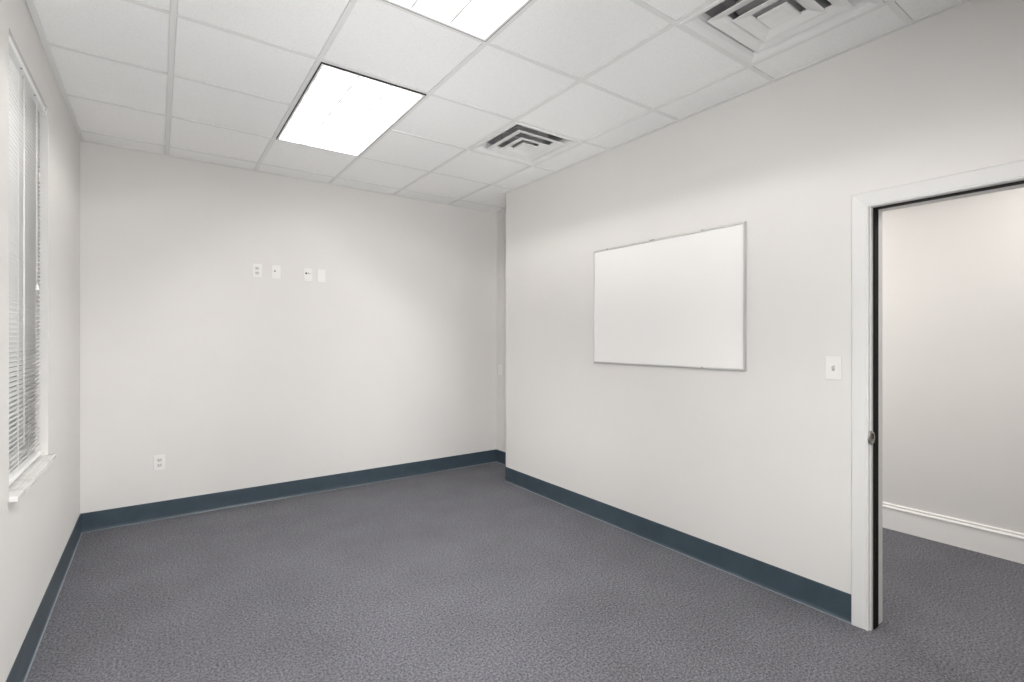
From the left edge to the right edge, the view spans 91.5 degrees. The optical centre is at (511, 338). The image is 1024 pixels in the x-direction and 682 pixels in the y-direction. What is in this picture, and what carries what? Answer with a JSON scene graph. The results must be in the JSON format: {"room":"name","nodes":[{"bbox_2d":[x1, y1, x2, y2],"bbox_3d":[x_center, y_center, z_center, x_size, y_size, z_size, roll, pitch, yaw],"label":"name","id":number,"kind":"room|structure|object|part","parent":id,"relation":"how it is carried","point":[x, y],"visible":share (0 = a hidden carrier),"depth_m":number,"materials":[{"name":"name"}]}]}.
{"room":"empty office room","nodes":[
{"label":"empty office room","id":0,"kind":"room"},
{"bbox_2d":[0,0,79,681],"bbox_3d":[-1.135,-0.109,0.647,0.200,2.988,7.209,0,0,-35],"label":"wall","id":1,"kind":"structure","parent":0,"point":[36,529],"depth_m":2.50,"materials":[{"name":"paint"}]},
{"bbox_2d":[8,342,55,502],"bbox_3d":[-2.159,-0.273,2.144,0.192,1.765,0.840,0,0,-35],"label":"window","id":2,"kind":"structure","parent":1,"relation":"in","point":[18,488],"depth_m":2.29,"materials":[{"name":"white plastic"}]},
{"bbox_3d":[-2.212,-0.273,2.104,0.060,1.765,0.808,0,0,-35],"label":"frame","id":3,"kind":"part","parent":2,"relation":"part of","materials":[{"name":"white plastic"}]},
{"bbox_2d":[9,35,46,485],"bbox_3d":[-2.123,-0.287,2.167,0.045,1.728,0.802,0,0,-35],"label":"mini blind","id":4,"kind":"object","parent":2,"relation":"attached to","point":[26,105],"visible":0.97,"depth_m":2.15,"materials":[{"name":"white plastic"}]},
{"bbox_3d":[-2.127,0.568,2.160,0.027,0.018,0.786,0,0,-35],"label":"rail","id":5,"kind":"part","parent":4,"relation":"part of","materials":[{"name":"white plastic"}]},
{"bbox_3d":[-2.135,0.599,2.161,0.132,0.020,0.840,0,0,-35],"label":"sill","id":6,"kind":"part","parent":2,"relation":"part of","materials":[{"name":"stone"}]},
{"bbox_2d":[6,514,81,681],"bbox_3d":[-1.048,1.317,0.709,0.015,0.137,6.969,0,0,-35],"label":"baseboard","id":7,"kind":"structure","parent":1,"relation":"attached to","point":[20,669],"depth_m":2.39,"materials":[{"name":"rubber"}]},
{"bbox_2d":[80,141,495,513],"bbox_3d":[-1.608,-0.109,4.657,3.669,2.988,0.120,0,0,-35],"label":"wall","id":8,"kind":"structure","parent":0,"point":[241,380],"depth_m":4.24,"materials":[{"name":"paint"}]},
{"bbox_2d":[154,455,164,470],"bbox_3d":[-2.692,0.951,3.810,0.070,0.114,0.007,0,0,-35],"label":"wall outlet","id":9,"kind":"object","parent":8,"relation":"attached to","point":[159,460],"visible":1,"depth_m":3.81,"materials":[{"name":"white plastic"}]},
{"bbox_2d":[252,264,261,277],"bbox_3d":[-2.145,-0.568,4.198,0.070,0.114,0.007,0,0,-35],"label":"wall outlet","id":10,"kind":"object","parent":8,"relation":"attached to","point":[256,268],"visible":1,"depth_m":4.20,"materials":[{"name":"white plastic"}]},
{"bbox_2d":[272,265,279,278],"bbox_3d":[-2.022,-0.567,4.278,0.070,0.114,0.019,0,0,-35],"label":"cable wall plate","id":11,"kind":"object","parent":8,"relation":"attached to","point":[275,268],"visible":1,"depth_m":4.28,"materials":[{"name":"white plastic"}]},
{"bbox_2d":[81,449,495,532],"bbox_3d":[-1.618,1.317,4.567,3.549,0.137,0.015,0,0,-35],"label":"baseboard","id":12,"kind":"structure","parent":8,"relation":"attached to","point":[141,513],"depth_m":4.24,"materials":[{"name":"rubber"}]},
{"bbox_2d":[304,268,311,281],"bbox_3d":[-1.811,-0.561,4.434,0.070,0.114,0.009,0,0,-35],"label":"wall plate","id":13,"kind":"object","parent":8,"relation":"attached to","point":[307,272],"visible":1,"depth_m":4.43,"materials":[{"name":"white plastic"}]},
{"bbox_2d":[317,269,324,282],"bbox_3d":[-1.720,-0.560,4.500,0.070,0.114,0.006,0,0,-35],"label":"blank wall plate","id":14,"kind":"object","parent":8,"relation":"attached to","point":[320,273],"visible":1,"depth_m":4.49,"materials":[{"name":"white plastic"}]},
{"bbox_2d":[25,0,969,212],"bbox_3d":[0.361,-1.528,1.708,3.869,0.251,7.209,0,0,-35],"label":"ceiling","id":15,"kind":"structure","parent":0,"point":[217,82],"depth_m":2.64,"materials":[{"name":"tile"}]},
{"bbox_2d":[276,62,425,156],"bbox_3d":[-1.076,-1.464,3.191,0.583,0.134,1.192,0,0,-35],"label":"ceiling light","id":16,"kind":"object","parent":15,"relation":"attached to","point":[340,110],"visible":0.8,"depth_m":3.21,"materials":[{"name":"white plastic"}]},
{"bbox_2d":[383,0,530,41],"bbox_3d":[-0.018,-1.464,1.699,0.583,0.134,1.192,0,0,-35],"label":"ceiling light","id":17,"kind":"object","parent":15,"relation":"attached to","point":[479,19],"visible":1,"depth_m":2.21,"materials":[{"name":"white plastic"}]},
{"bbox_2d":[470,122,581,165],"bbox_3d":[0.095,-1.470,3.648,0.586,0.166,0.586,0,0,-35],"label":"ceiling vent","id":18,"kind":"object","parent":15,"relation":"in","point":[518,142],"visible":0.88,"depth_m":3.68,"materials":[{"name":"white metal"}]},
{"bbox_3d":[0.095,-1.392,3.648,0.126,0.010,0.126,0,0,-35],"label":"plate","id":19,"kind":"part","parent":18,"relation":"part of","materials":[{"name":"white paint"}]},
{"bbox_2d":[679,0,884,65],"bbox_3d":[1.153,-1.470,2.156,0.586,0.166,0.586,0,0,-35],"label":"ceiling vent","id":20,"kind":"object","parent":15,"relation":"in","point":[751,31],"visible":0.98,"depth_m":2.23,"materials":[{"name":"white metal"}]},
{"bbox_3d":[1.153,-1.392,2.156,0.126,0.010,0.126,0,0,-35],"label":"plate","id":21,"kind":"part","parent":20,"relation":"part of","materials":[{"name":"white paint"}]},
{"bbox_2d":[496,210,505,451],"bbox_3d":[0.072,-0.109,5.356,0.120,2.988,0.685,0,0,-35],"label":"wall","id":22,"kind":"structure","parent":0,"point":[500,216],"depth_m":5.52,"materials":[{"name":"paint"}]},
{"bbox_2d":[496,449,505,464],"bbox_3d":[0.017,1.317,5.317,0.015,0.137,0.685,0,0,-35],"label":"baseboard","id":23,"kind":"structure","parent":22,"relation":"attached to","point":[500,455],"depth_m":5.51,"materials":[{"name":"rubber"}]},
{"bbox_2d":[25,462,1023,681],"bbox_3d":[0.908,1.425,2.097,5.012,0.080,7.169,0,0,-35],"label":"floor","id":24,"kind":"structure","parent":0,"point":[466,574],"depth_m":2.54,"materials":[{"name":"grey carpet"}]},
{"bbox_2d":[506,0,1023,593],"bbox_3d":[1.947,-0.109,2.414,0.465,2.988,6.284,0,0,-35],"label":"wall","id":25,"kind":"structure","parent":0,"point":[755,462],"depth_m":2.80,"materials":[{"name":"paint"}]},
{"bbox_2d":[594,221,745,370],"bbox_3d":[0.984,-0.240,3.353,0.018,0.860,1.220,0,0,-35],"label":"whiteboard","id":26,"kind":"object","parent":25,"relation":"attached to","point":[679,301],"visible":1,"depth_m":3.24,"materials":[{"name":"white plastic"}]},
{"bbox_2d":[505,467,850,623],"bbox_3d":[0.790,1.317,3.631,0.015,0.137,2.968,0,0,-35],"label":"baseboard","id":27,"kind":"structure","parent":25,"relation":"attached to","point":[836,603],"depth_m":3.07,"materials":[{"name":"rubber"}]},
{"bbox_2d":[826,356,840,379],"bbox_3d":[1.599,0.150,2.487,0.018,0.114,0.070,0,0,-35],"label":"light switch","id":28,"kind":"object","parent":25,"relation":"attached to","point":[833,364],"visible":1,"depth_m":2.49,"materials":[{"name":"white plastic"}]},
{"bbox_2d":[851,160,1023,630],"bbox_3d":[1.771,0.346,2.358,0.194,2.077,1.805,0,0,-35],"label":"door frame","id":29,"kind":"structure","parent":25,"relation":"in","point":[867,208],"depth_m":2.37,"materials":[{"name":"white wood"}]},
{"bbox_3d":[1.696,0.470,2.352,0.066,0.066,0.007,0,0,-35],"label":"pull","id":30,"kind":"part","parent":29,"relation":"part of","materials":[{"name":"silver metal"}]},
{"bbox_3d":[2.068,0.346,2.090,0.018,2.077,1.024,0,0,-35],"label":"casing","id":31,"kind":"part","parent":29,"relation":"part of","materials":[{"name":"black"}]},
{"bbox_2d":[882,187,1023,533],"bbox_3d":[3.218,-0.015,3.068,0.120,2.800,6.120,0,0,-35],"label":"wall","id":32,"kind":"structure","parent":0,"point":[953,270],"depth_m":3.33,"materials":[{"name":"paint"}]},
{"bbox_2d":[882,502,1023,563],"bbox_3d":[3.212,1.294,2.954,0.022,0.183,5.700,0,0,-35],"label":"baseboard","id":33,"kind":"structure","parent":32,"relation":"attached to","point":[985,539],"depth_m":3.31,"materials":[{"name":"white wood"}]}
]}

